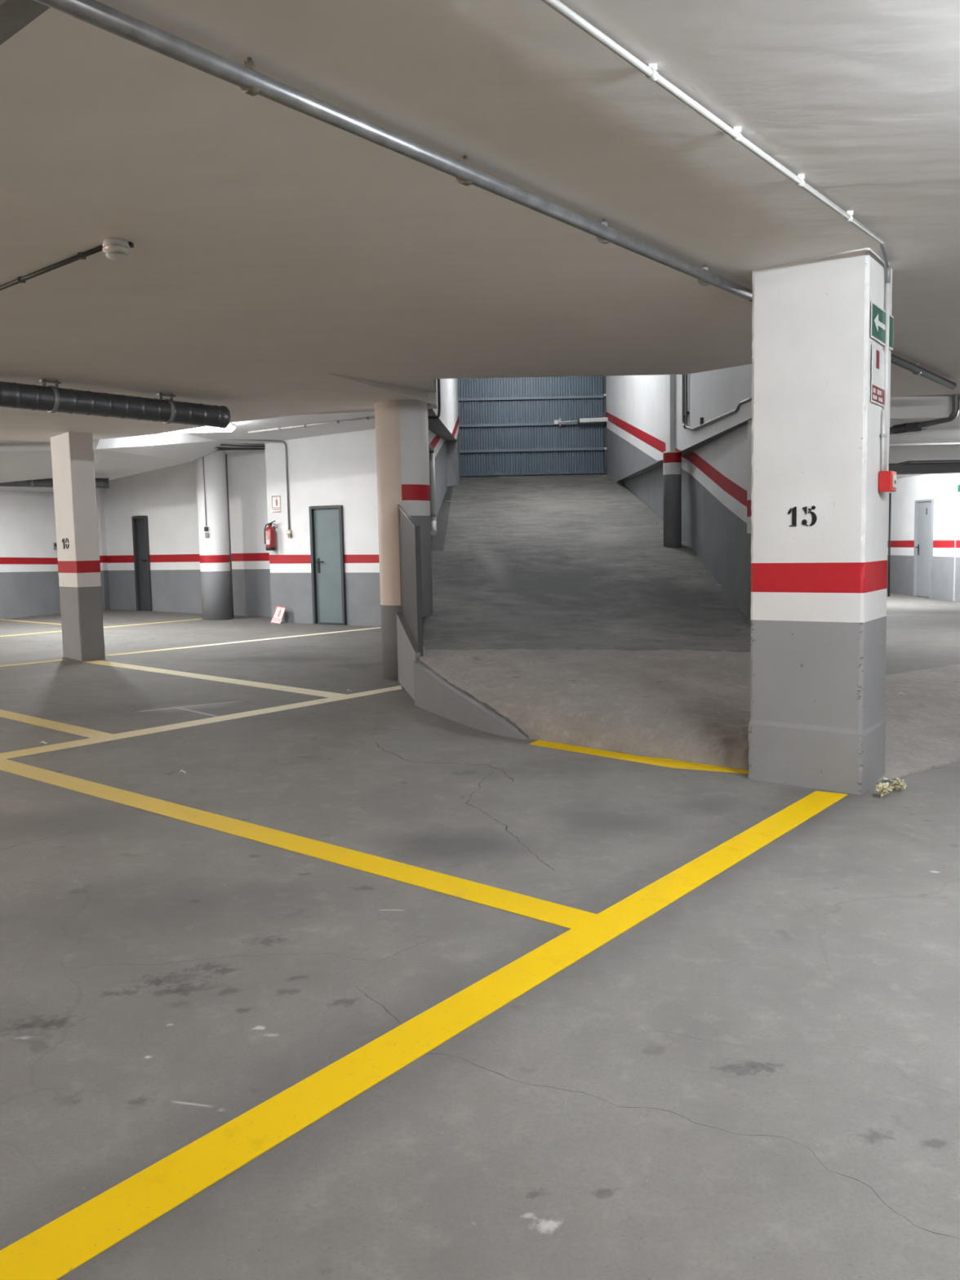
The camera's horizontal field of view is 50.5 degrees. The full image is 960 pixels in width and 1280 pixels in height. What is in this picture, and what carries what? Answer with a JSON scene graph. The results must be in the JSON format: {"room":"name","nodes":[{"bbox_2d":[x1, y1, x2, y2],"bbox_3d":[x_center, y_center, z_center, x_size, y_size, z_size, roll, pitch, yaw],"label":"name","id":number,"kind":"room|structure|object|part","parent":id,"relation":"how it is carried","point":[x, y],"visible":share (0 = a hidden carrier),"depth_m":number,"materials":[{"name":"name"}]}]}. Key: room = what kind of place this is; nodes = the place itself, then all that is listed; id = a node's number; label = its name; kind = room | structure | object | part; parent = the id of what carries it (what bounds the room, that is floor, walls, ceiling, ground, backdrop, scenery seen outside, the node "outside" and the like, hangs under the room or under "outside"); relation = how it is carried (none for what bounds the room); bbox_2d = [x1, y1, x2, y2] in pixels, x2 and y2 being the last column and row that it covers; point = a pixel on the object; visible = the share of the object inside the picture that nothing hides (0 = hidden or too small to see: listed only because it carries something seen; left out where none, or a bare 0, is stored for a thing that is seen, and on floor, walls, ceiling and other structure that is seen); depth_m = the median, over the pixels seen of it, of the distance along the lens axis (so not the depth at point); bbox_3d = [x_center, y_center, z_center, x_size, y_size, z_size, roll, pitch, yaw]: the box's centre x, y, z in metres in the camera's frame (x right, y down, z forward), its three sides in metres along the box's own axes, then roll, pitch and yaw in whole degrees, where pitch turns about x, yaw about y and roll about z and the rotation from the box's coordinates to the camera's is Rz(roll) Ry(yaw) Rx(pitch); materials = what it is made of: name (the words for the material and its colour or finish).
{"room":"parking garage","nodes":[
{"label":"parking garage","id":0,"kind":"room"},
{"bbox_2d":[0,490,61,619],"bbox_3d":[-8.117,-2.055,18.449,0.274,3.272,3.920,1,6,17],"label":"wall","id":1,"kind":"structure","parent":0,"point":[29,575],"depth_m":18.17,"materials":[{"name":"grey paint"}]},
{"bbox_2d":[53,542,57,550],"bbox_3d":[-7.831,-1.735,18.824,0.075,0.130,0.105,-1,5,0],"label":"wall switch","id":2,"kind":"object","parent":1,"relation":"attached to","point":[55,544],"visible":0.6,"depth_m":18.78,"materials":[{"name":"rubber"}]},
{"bbox_2d":[95,488,110,609],"bbox_3d":[-7.487,-2.160,19.916,0.432,3.166,0.222,2,6,27],"label":"wall","id":3,"kind":"structure","parent":0,"point":[99,491],"depth_m":19.84,"materials":[{"name":"grey paint"}]},
{"bbox_2d":[0,432,226,491],"bbox_3d":[-6.414,-2.755,15.521,5.522,0.895,6.457,2,6,30],"label":"ceiling","id":4,"kind":"structure","parent":0,"point":[117,457],"depth_m":15.28,"materials":[{"name":"white paint"}]},
{"bbox_2d":[0,477,109,488],"bbox_3d":[-7.816,-2.660,16.808,3.168,0.311,0.190,-3,6,-22],"label":"duct","id":5,"kind":"object","parent":4,"relation":"hanging from","point":[48,482],"visible":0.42,"depth_m":16.95,"materials":[{"name":"metal"}]},
{"bbox_2d":[103,428,381,626],"bbox_3d":[-4.313,-2.015,18.190,7.098,3.459,1.068,2,6,27],"label":"wall","id":6,"kind":"structure","parent":0,"point":[167,495],"depth_m":18.18,"materials":[{"name":"grey paint"}]},
{"bbox_2d":[131,515,152,610],"bbox_3d":[-6.488,-1.470,19.602,0.368,1.812,0.131,2,6,27],"label":"door","id":7,"kind":"structure","parent":6,"relation":"in","point":[140,523],"depth_m":19.61,"materials":[{"name":"grey paint"}]},
{"bbox_2d":[220,439,289,529],"bbox_3d":[-3.932,-2.503,16.418,1.852,1.483,0.032,-5,7,-37],"label":"conduit","id":8,"kind":"object","parent":6,"relation":"attached to","point":[272,441],"visible":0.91,"depth_m":16.91,"materials":[{"name":"grey metal"}]},
{"bbox_2d":[263,520,275,550],"bbox_3d":[-3.513,-1.752,17.080,0.184,0.496,0.175,-4,6,-28],"label":"fire extinguisher","id":9,"kind":"object","parent":6,"relation":"attached to","point":[269,532],"visible":1,"depth_m":17.02,"materials":[{"name":"metal"}]},
{"bbox_2d":[271,495,280,512],"bbox_3d":[-3.422,-2.283,17.103,0.173,0.278,0.006,1,6,23],"label":"sign","id":10,"kind":"object","parent":6,"relation":"attached to","point":[276,500],"visible":1,"depth_m":17.10,"materials":[{"name":"white plastic"}]},
{"bbox_3d":[-3.421,-2.175,17.112,0.166,0.061,0.001,1,6,23],"label":"text panel","id":11,"kind":"part","parent":10,"relation":"part of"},
{"bbox_2d":[286,529,292,537],"bbox_3d":[-3.196,-1.778,17.034,0.090,0.125,0.057,1,6,23],"label":"junction box","id":12,"kind":"object","parent":6,"relation":"attached to","point":[289,532],"visible":1,"depth_m":17.01,"materials":[{"name":"beige plastic"}]},
{"bbox_2d":[308,505,346,624],"bbox_3d":[-2.503,-1.237,16.827,0.616,1.952,0.131,1,6,23],"label":"door","id":13,"kind":"structure","parent":6,"relation":"in","point":[326,522],"depth_m":16.84,"materials":[{"name":"grey paint"}]},
{"bbox_3d":[-2.641,-1.232,16.858,0.151,0.240,0.076,1,6,24],"label":"handle","id":14,"kind":"part","parent":13,"relation":"part of","materials":[{"name":"black paint"}]},
{"bbox_2d":[182,411,375,453],"bbox_3d":[-9.344,-3.218,15.245,17.050,0.500,12.000,-1,5,0],"label":"ceiling","id":15,"kind":"structure","parent":0,"point":[242,428],"depth_m":15.48,"materials":[{"name":"white paint"}]},
{"bbox_2d":[163,422,235,433],"bbox_3d":[-4.053,-2.947,14.177,1.250,0.115,0.280,-1,5,0],"label":"ceiling lamp","id":16,"kind":"object","parent":15,"relation":"attached to","point":[231,426],"visible":0.41,"depth_m":14.09,"materials":[{"name":"white plastic"}]},
{"bbox_2d":[214,446,265,449],"bbox_3d":[-4.157,-3.220,17.064,1.138,0.040,0.028,-5,6,-32],"label":"cable","id":17,"kind":"object","parent":15,"relation":"attached to","point":[220,447],"visible":0.79,"depth_m":17.13,"materials":[{"name":"grey paint"}]},
{"bbox_2d":[215,448,264,450],"bbox_3d":[-5.000,-3.197,17.064,2.721,0.041,0.028,-2,6,-13],"label":"cable","id":18,"kind":"object","parent":15,"relation":"attached to","point":[217,449],"visible":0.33,"depth_m":17.24,"materials":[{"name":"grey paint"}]},
{"bbox_2d":[220,444,265,447],"bbox_3d":[-3.971,-3.258,17.061,0.028,0.047,0.848,4,8,45],"label":"cable","id":19,"kind":"object","parent":15,"relation":"attached to","point":[228,445],"visible":1,"depth_m":17.05,"materials":[{"name":"grey paint"}]},
{"bbox_2d":[247,416,374,433],"bbox_3d":[-2.486,-3.184,15.047,2.183,0.131,0.050,1,6,20],"label":"conduit","id":20,"kind":"object","parent":15,"relation":"attached to","point":[367,417],"visible":0.88,"depth_m":15.04,"materials":[{"name":"white metal"}]},
{"bbox_2d":[395,612,426,700],"bbox_3d":[-0.677,0.138,9.839,0.108,0.808,1.630,-2,6,-11],"label":"wall","id":21,"kind":"structure","parent":0,"point":[407,648],"depth_m":9.73,"materials":[{"name":"grey paint"}]},
{"bbox_2d":[397,504,423,656],"bbox_3d":[-0.718,-0.547,9.792,0.142,1.625,1.655,-2,6,-9],"label":"guard","id":22,"kind":"object","parent":21,"relation":"attached to","point":[410,553],"visible":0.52,"depth_m":9.47,"materials":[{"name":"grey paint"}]},
{"bbox_3d":[-0.705,-1.195,9.712,0.027,0.318,1.565,-2,6,-11],"label":"rail","id":23,"kind":"part","parent":22,"relation":"part of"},
{"bbox_3d":[-0.693,-0.640,9.765,0.012,1.405,1.560,-2,6,-11],"label":"plate","id":24,"kind":"part","parent":22,"relation":"part of","materials":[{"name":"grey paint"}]},
{"bbox_3d":[-0.537,-0.337,9.025,0.045,1.344,0.045,-1,5,0],"label":"post","id":25,"kind":"part","parent":22,"relation":"part of","materials":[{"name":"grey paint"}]},
{"bbox_2d":[428,430,447,516],"bbox_3d":[-0.818,-2.677,17.775,0.206,2.156,5.506,-1,5,1],"label":"wall","id":26,"kind":"structure","parent":0,"point":[438,444],"depth_m":18.02,"materials":[{"name":"grey paint"}]},
{"bbox_2d":[428,443,436,535],"bbox_3d":[-0.706,-2.182,14.780,0.121,1.331,1.154,-1,5,0],"label":"downpipe","id":27,"kind":"object","parent":26,"relation":"attached to","point":[432,460],"visible":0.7,"depth_m":15.25,"materials":[{"name":"grey metal"}]},
{"bbox_2d":[427,378,460,484],"bbox_3d":[-0.761,-4.527,16.243,0.500,3.635,12.005,-1,5,0],"label":"wall","id":28,"kind":"structure","parent":0,"point":[446,426],"depth_m":17.38,"materials":[{"name":"grey paint"}]},
{"bbox_2d":[427,378,440,418],"bbox_3d":[-0.773,-3.428,11.979,0.665,1.615,0.068,-4,6,-27],"label":"conduit","id":29,"kind":"object","parent":28,"relation":"attached to","point":[438,380],"visible":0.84,"depth_m":12.17,"materials":[{"name":"grey metal"}]},
{"bbox_2d":[445,446,457,486],"bbox_3d":[-0.711,-3.498,20.911,0.524,1.150,0.900,-1,5,0],"label":"wall","id":30,"kind":"structure","parent":0,"point":[451,477],"depth_m":20.88,"materials":[{"name":"grey paint"}]},
{"bbox_2d":[0,608,959,1279],"bbox_3d":[-1.486,0.707,9.105,33.000,1.424,34.000,-1,5,0],"label":"floor","id":31,"kind":"structure","parent":0,"point":[757,1077],"depth_m":3.38,"materials":[{"name":"concrete"}]},
{"bbox_2d":[0,618,61,624],"bbox_3d":[-8.039,-0.338,17.413,2.901,0.078,0.110,2,6,32],"label":"parking line","id":32,"kind":"object","parent":31,"relation":"on","point":[2,619],"depth_m":17.14,"materials":[{"name":"yellow paint"}]},
{"bbox_2d":[0,659,66,666],"bbox_3d":[-6.035,0.381,10.571,0.130,0.037,3.709,3,7,37],"label":"parking line","id":33,"kind":"object","parent":31,"relation":"on","point":[46,661],"depth_m":11.70,"materials":[{"name":"yellow paint"}]},
{"bbox_2d":[0,709,112,737],"bbox_3d":[-8.232,0.240,11.823,14.003,0.354,0.177,3,7,38],"label":"parking line","id":34,"kind":"object","parent":31,"relation":"on","point":[86,732],"depth_m":7.94,"materials":[{"name":"yellow paint"}]},
{"bbox_2d":[50,431,105,661],"bbox_3d":[-4.786,-1.089,12.104,0.294,2.680,0.559,-6,8,-44],"label":"concrete pillar","id":35,"kind":"structure","parent":31,"relation":"on","point":[73,461],"depth_m":11.93,"materials":[{"name":"grey paint"}]},
{"bbox_2d":[0,618,202,636],"bbox_3d":[-6.784,-0.076,14.939,0.110,0.052,7.003,2,6,33],"label":"parking line","id":36,"kind":"object","parent":31,"relation":"on","point":[195,619],"depth_m":16.33,"materials":[{"name":"yellow paint"}]},
{"bbox_2d":[0,685,402,759],"bbox_3d":[-2.805,0.726,7.378,0.214,0.066,6.824,3,7,37],"label":"parking line","id":37,"kind":"object","parent":31,"relation":"on","point":[45,748],"depth_m":7.90,"materials":[{"name":"yellow paint"}]},
{"bbox_2d":[195,449,232,620],"bbox_3d":[-4.645,-1.844,17.749,0.510,3.002,0.510,-1,5,0],"label":"round column","id":38,"kind":"structure","parent":31,"relation":"on","point":[214,549],"depth_m":17.56,"materials":[{"name":"grey paint"}]},
{"bbox_2d":[202,456,206,525],"bbox_3d":[-4.714,-2.609,17.413,0.018,1.312,0.018,-3,6,-22],"label":"conduit","id":39,"kind":"object","parent":38,"relation":"attached to","point":[203,456],"visible":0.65,"depth_m":17.41,"materials":[{"name":"grey metal"}]},
{"bbox_2d":[204,526,208,537],"bbox_3d":[-4.694,-1.853,17.477,0.068,0.184,0.050,-1,5,0],"label":"switch","id":40,"kind":"object","parent":38,"relation":"attached to","point":[206,528],"visible":1,"depth_m":17.45,"materials":[{"name":"plastic"}]},
{"bbox_2d":[83,659,346,697],"bbox_3d":[-2.917,0.386,10.664,4.216,0.110,0.225,3,7,37],"label":"parking line","id":41,"kind":"object","parent":31,"relation":"on","point":[313,692],"depth_m":10.46,"materials":[{"name":"yellow paint"}]},
{"bbox_2d":[225,453,234,617],"bbox_3d":[-4.441,-1.832,18.026,0.040,2.887,0.038,-1,5,0],"label":"pipe","id":42,"kind":"object","parent":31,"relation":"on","point":[225,454],"visible":0.66,"depth_m":18.01,"materials":[{"name":"black metal"}]},
{"bbox_2d":[105,626,381,656],"bbox_3d":[-3.078,-0.006,14.436,0.130,0.048,4.929,3,7,37],"label":"parking line","id":43,"kind":"object","parent":31,"relation":"on","point":[377,627],"depth_m":14.08,"materials":[{"name":"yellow paint"}]},
{"bbox_2d":[271,605,285,623],"bbox_3d":[-3.390,-0.418,17.116,0.228,0.307,0.137,2,6,27],"label":"sign","id":44,"kind":"object","parent":31,"relation":"on","point":[278,614],"visible":0.99,"depth_m":17.11,"materials":[{"name":"white plastic"}]},
{"bbox_3d":[-3.426,-0.307,17.086,0.189,0.088,0.030,2,6,27],"label":"text panel","id":45,"kind":"part","parent":44,"relation":"part of","materials":[{"name":"white plastic"}]},
{"bbox_2d":[0,759,595,928],"bbox_3d":[-1.523,0.938,5.417,4.855,0.125,0.188,3,7,37],"label":"parking line","id":46,"kind":"object","parent":31,"relation":"on","point":[548,912],"depth_m":4.80,"materials":[{"name":"yellow paint"}]},
{"bbox_2d":[374,399,432,680],"bbox_3d":[-0.779,-1.009,10.572,0.544,2.858,0.544,-1,5,0],"label":"round column","id":47,"kind":"structure","parent":31,"relation":"on","point":[402,425],"depth_m":10.32,"materials":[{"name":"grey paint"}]},
{"bbox_2d":[0,791,848,1279],"bbox_3d":[0.212,1.136,3.574,0.175,0.061,6.112,3,7,37],"label":"parking line","id":48,"kind":"object","parent":31,"relation":"on","point":[62,1245],"depth_m":2.77,"materials":[{"name":"yellow paint"}]},
{"bbox_2d":[419,473,751,770],"bbox_3d":[1.123,-1.331,14.434,3.740,3.061,16.214,-1,5,0],"label":"ramp","id":49,"kind":"object","parent":31,"relation":"on","point":[561,606],"visible":0.94,"depth_m":10.36,"materials":[{"name":"concrete"}]},
{"bbox_2d":[413,660,528,739],"bbox_3d":[-0.139,0.485,8.204,0.182,0.478,1.759,-4,6,-30],"label":"curb","id":50,"kind":"object","parent":49,"relation":"on","point":[433,694],"visible":0.66,"depth_m":8.20,"materials":[{"name":"grey paint"}]},
{"bbox_2d":[457,375,606,476],"bbox_3d":[1.128,-5.134,22.204,3.308,3.035,0.122,-1,5,0],"label":"gate","id":51,"kind":"object","parent":49,"relation":"on","point":[506,426],"visible":0.74,"depth_m":22.26,"materials":[{"name":"blue metal"}]},
{"bbox_3d":[1.074,-5.637,22.193,3.220,0.690,0.050,-1,5,0],"label":"panel","id":52,"kind":"part","parent":51,"relation":"part of","materials":[{"name":"blue metal"}]},
{"bbox_3d":[1.087,-4.993,22.254,3.220,0.524,0.050,-1,5,0],"label":"panel","id":53,"kind":"part","parent":51,"relation":"part of","materials":[{"name":"blue metal"}]},
{"bbox_3d":[1.081,-5.268,22.173,3.220,0.062,0.085,-1,5,0],"label":"rail","id":54,"kind":"part","parent":51,"relation":"part of","materials":[{"name":"grey metal"}]},
{"bbox_3d":[1.093,-4.707,22.226,3.220,0.062,0.085,-1,5,0],"label":"rail","id":55,"kind":"part","parent":51,"relation":"part of","materials":[{"name":"grey metal"}]},
{"bbox_3d":[1.099,-4.437,22.307,3.220,0.513,0.050,-1,5,0],"label":"panel","id":56,"kind":"part","parent":51,"relation":"part of","materials":[{"name":"blue metal"}]},
{"bbox_3d":[1.104,-4.157,22.279,3.220,0.062,0.085,-1,5,0],"label":"rail","id":57,"kind":"part","parent":51,"relation":"part of","materials":[{"name":"grey metal"}]},
{"bbox_3d":[1.110,-3.904,22.358,3.220,0.479,0.050,-1,5,0],"label":"panel","id":58,"kind":"part","parent":51,"relation":"part of","materials":[{"name":"blue metal"}]},
{"bbox_3d":[1.115,-3.654,22.357,3.220,0.050,0.050,-1,5,0],"label":"rail","id":59,"kind":"part","parent":51,"relation":"part of","materials":[{"name":"grey metal"}]},
{"bbox_2d":[553,417,608,426],"bbox_3d":[2.195,-4.745,22.090,1.196,0.170,0.235,-1,5,5],"label":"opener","id":60,"kind":"object","parent":51,"relation":"attached to","point":[559,421],"visible":1,"depth_m":21.99,"materials":[{"name":"metal"}]},
{"bbox_3d":[1.919,-4.733,22.035,0.459,0.046,0.028,-1,5,0],"label":"rod","id":61,"kind":"part","parent":60,"relation":"part of","materials":[{"name":"silver metal"}]},
{"bbox_3d":[2.739,-5.170,22.236,0.085,3.035,0.060,-1,5,0],"label":"frame","id":62,"kind":"part","parent":51,"relation":"part of","materials":[{"name":"grey paint"}]},
{"bbox_2d":[662,450,681,547],"bbox_3d":[2.691,-1.923,14.237,0.250,1.401,0.250,-1,5,0],"label":"round column","id":63,"kind":"structure","parent":49,"relation":"on","point":[672,460],"depth_m":14.14,"materials":[{"name":"grey paint"}]},
{"bbox_2d":[665,374,675,451],"bbox_3d":[2.679,-4.423,14.270,0.100,3.610,0.340,-1,5,0],"label":"pier","id":64,"kind":"object","parent":63,"relation":"on","point":[669,379],"depth_m":14.26,"materials":[{"name":"white paint"}]},
{"bbox_2d":[528,740,748,773],"bbox_3d":[1.042,0.795,6.900,1.624,0.045,0.312,2,6,32],"label":"floor line","id":65,"kind":"object","parent":31,"relation":"on","point":[672,763],"depth_m":6.83,"materials":[{"name":"yellow paint"}]},
{"bbox_2d":[747,248,892,795],"bbox_3d":[2.075,-0.668,6.212,0.682,3.128,0.590,3,7,34],"label":"concrete pillar","id":66,"kind":"structure","parent":31,"relation":"on","point":[820,514],"depth_m":5.97,"materials":[{"name":"grey paint"}]},
{"bbox_2d":[871,343,884,406],"bbox_3d":[2.298,-1.522,5.869,0.005,0.319,0.300,3,7,34],"label":"sign","id":67,"kind":"object","parent":66,"relation":"attached to","point":[877,354],"visible":1,"depth_m":5.86,"materials":[{"name":"white plastic"}]},
{"bbox_3d":[2.301,-1.416,5.879,0.002,0.086,0.280,3,7,34],"label":"text panel","id":68,"kind":"part","parent":67,"relation":"part of","materials":[{"name":"plastic"}]},
{"bbox_2d":[871,300,893,351],"bbox_3d":[2.340,-1.820,5.910,0.006,0.199,0.528,3,7,34],"label":"exit sign","id":69,"kind":"object","parent":66,"relation":"attached to","point":[877,313],"visible":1,"depth_m":5.85,"materials":[{"name":"green plastic"}]},
{"bbox_2d":[880,409,887,471],"bbox_3d":[2.375,-1.173,5.996,0.034,0.358,0.034,-1,5,0],"label":"conduit","id":70,"kind":"object","parent":66,"relation":"attached to","point":[882,435],"visible":1,"depth_m":5.99,"materials":[{"name":"white plastic"}]},
{"bbox_2d":[878,471,896,492],"bbox_3d":[2.415,-0.937,6.020,0.082,0.119,0.125,3,7,34],"label":"alarm box","id":71,"kind":"object","parent":66,"relation":"attached to","point":[886,479],"visible":1,"depth_m":5.97,"materials":[{"name":"red plastic"}]},
{"bbox_2d":[888,493,891,596],"bbox_3d":[2.519,-0.584,6.260,0.012,0.634,0.022,3,7,34],"label":"cable","id":72,"kind":"object","parent":66,"relation":"hanging from","point":[890,494],"visible":1,"depth_m":6.25,"materials":[{"name":"rubber"}]},
{"bbox_2d":[875,782,893,798],"bbox_3d":[2.327,0.863,5.859,0.096,0.095,0.088,3,7,36],"label":"ball","id":73,"kind":"object","parent":31,"relation":"on","point":[883,788],"visible":1,"depth_m":5.84,"materials":[{"name":"paper"}]},
{"bbox_2d":[890,777,906,791],"bbox_3d":[2.480,0.855,6.021,0.101,0.081,0.093,-1,5,0],"label":"ball","id":74,"kind":"object","parent":31,"relation":"on","point":[898,784],"visible":0.99,"depth_m":6.01,"materials":[{"name":"paper"}]},
{"bbox_2d":[0,0,959,444],"bbox_3d":[-1.539,-1.877,2.182,33.000,0.977,20.705,-1,5,0],"label":"ceiling","id":75,"kind":"structure","parent":0,"point":[283,260],"depth_m":4.61,"materials":[{"name":"paint"}]},
{"bbox_2d":[0,0,49,44],"bbox_3d":[-1.450,-1.830,3.015,1.121,0.087,0.100,3,7,40],"label":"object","id":76,"kind":"object","parent":75,"relation":"attached to","point":[15,15],"visible":1,"depth_m":2.92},
{"bbox_2d":[0,244,102,290],"bbox_3d":[-2.793,-2.027,5.886,2.290,0.078,0.042,3,7,38],"label":"conduit","id":77,"kind":"object","parent":75,"relation":"attached to","point":[81,255],"visible":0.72,"depth_m":5.49,"materials":[{"name":"grey paint"}]},
{"bbox_2d":[0,378,230,428],"bbox_3d":[-3.431,-2.090,8.848,0.224,0.303,2.816,4,7,42],"label":"duct","id":78,"kind":"object","parent":75,"relation":"hanging from","point":[52,399],"visible":1,"depth_m":8.93,"materials":[{"name":"metal"}]},
{"bbox_2d":[102,237,133,261],"bbox_3d":[-1.837,-1.972,5.153,0.141,0.092,0.132,-1,5,0],"label":"smoke detector","id":79,"kind":"object","parent":75,"relation":"attached to","point":[115,249],"visible":1,"depth_m":5.11,"materials":[{"name":"plastic"}]},
{"bbox_2d":[33,0,956,389],"bbox_3d":[1.419,-2.116,6.014,0.102,0.213,10.136,3,7,39],"label":"ceiling pipe","id":80,"kind":"object","parent":75,"relation":"attached to","point":[250,81],"visible":0.97,"depth_m":3.72,"materials":[{"name":"metal"}]},
{"bbox_2d":[541,0,890,471],"bbox_3d":[0.958,-1.412,4.012,0.135,1.259,4.906,3,7,37],"label":"conduit","id":81,"kind":"object","parent":75,"relation":"attached to","point":[650,71],"visible":0.99,"depth_m":4.02,"materials":[{"name":"white plastic"}]},
{"bbox_2d":[889,395,949,422],"bbox_3d":[4.039,-2.634,11.209,2.086,0.448,0.400,-1,5,0],"label":"beam","id":82,"kind":"structure","parent":75,"relation":"attached to","point":[926,408],"depth_m":11.02,"materials":[{"name":"white paint"}]},
{"bbox_2d":[889,394,959,435],"bbox_3d":[4.901,-2.556,11.439,0.210,0.482,1.112,-4,6,-31],"label":"pipe","id":83,"kind":"object","parent":82,"relation":"attached to","point":[956,397],"visible":0.58,"depth_m":11.02,"materials":[{"name":"metal"}]},
{"bbox_2d":[892,422,927,434],"bbox_3d":[4.869,-2.408,11.533,0.371,0.139,0.120,-1,5,0],"label":"coupling","id":84,"kind":"object","parent":83,"relation":"attached to","point":[906,427],"visible":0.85,"depth_m":11.49,"materials":[{"name":"grey paint"}]},
{"bbox_2d":[889,426,896,432],"bbox_3d":[4.648,-2.378,11.511,0.491,0.105,0.060,-2,5,-6],"label":"pipe","id":85,"kind":"object","parent":84,"relation":"attached to","point":[892,429],"visible":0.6,"depth_m":11.49,"materials":[{"name":"grey paint"}]},
{"bbox_2d":[900,394,951,396],"bbox_3d":[4.673,-2.638,10.959,0.800,0.030,0.024,-1,5,0],"label":"conduit","id":86,"kind":"object","parent":82,"relation":"attached to","point":[948,394],"visible":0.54,"depth_m":10.95,"materials":[{"name":"grey metal"}]},
{"bbox_2d":[462,473,605,476],"bbox_3d":[1.145,-5.086,22.572,4.400,4.200,0.150,-1,5,0],"label":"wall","id":87,"kind":"structure","parent":0,"point":[581,473],"depth_m":22.63,"materials":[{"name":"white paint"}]},
{"bbox_2d":[605,364,751,617],"bbox_3d":[2.971,-3.474,15.998,0.465,5.839,12.703,-1,5,0],"label":"wall","id":88,"kind":"structure","parent":0,"point":[636,404],"depth_m":13.08,"materials":[{"name":"grey paint"}]},
{"bbox_2d":[681,374,751,431],"bbox_3d":[2.695,-3.372,11.499,0.052,1.779,4.011,-1,5,0],"label":"conduit","id":89,"kind":"object","parent":88,"relation":"attached to","point":[684,377],"visible":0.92,"depth_m":13.26,"materials":[{"name":"grey metal"}]},
{"bbox_2d":[746,419,751,626],"bbox_3d":[2.974,-1.047,10.403,0.410,2.390,0.300,-1,5,0],"label":"wall","id":90,"kind":"structure","parent":0,"point":[749,422],"depth_m":10.46,"materials":[{"name":"grey paint"}]},
{"bbox_2d":[877,591,959,782],"bbox_3d":[8.457,-0.243,16.069,12.080,0.602,19.794,-1,5,0],"label":"floor","id":91,"kind":"structure","parent":0,"point":[922,730],"depth_m":9.52,"materials":[{"name":"concrete"}]},
{"bbox_2d":[886,473,959,602],"bbox_3d":[9.963,-2.309,18.686,0.250,3.554,13.601,-1,5,-1],"label":"wall","id":92,"kind":"structure","parent":0,"point":[941,487],"depth_m":22.07,"materials":[{"name":"grey paint"}]},
{"bbox_2d":[912,498,933,598],"bbox_3d":[9.810,-2.012,22.451,0.138,2.158,0.839,-1,5,0],"label":"door","id":93,"kind":"structure","parent":92,"relation":"in","point":[924,508],"depth_m":22.52,"materials":[{"name":"grey paint"}]},
{"bbox_2d":[953,473,957,600],"bbox_3d":[9.806,-2.300,20.971,0.030,3.000,0.012,-1,5,0],"label":"trim","id":94,"kind":"structure","parent":92,"relation":"attached to","point":[956,473],"depth_m":20.98,"materials":[{"name":"white paint"}]},
{"bbox_2d":[888,395,959,478],"bbox_3d":[8.930,-3.491,18.470,11.800,0.518,14.400,-1,5,0],"label":"ceiling","id":95,"kind":"structure","parent":0,"point":[949,432],"depth_m":14.88,"materials":[{"name":"white paint"}]},
{"bbox_2d":[888,462,959,474],"bbox_3d":[7.837,-3.145,18.701,3.200,0.190,0.250,-1,5,0],"label":"cable tray","id":96,"kind":"object","parent":95,"relation":"attached to","point":[942,467],"visible":0.33,"depth_m":18.58,"materials":[{"name":"grey paint"}]},
{"bbox_2d":[888,459,959,466],"bbox_3d":[7.980,-3.115,18.002,1.926,0.139,0.040,-1,5,0],"label":"pipe","id":97,"kind":"object","parent":95,"relation":"attached to","point":[948,460],"visible":0.9,"depth_m":17.98,"materials":[{"name":"grey paint"}]},
{"bbox_2d":[888,442,959,445],"bbox_3d":[9.743,-2.846,14.414,8.800,0.032,0.030,-1,5,0],"label":"conduit","id":98,"kind":"object","parent":95,"relation":"attached to","point":[930,443],"visible":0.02,"depth_m":14.40,"materials":[{"name":"white plastic"}]}
]}

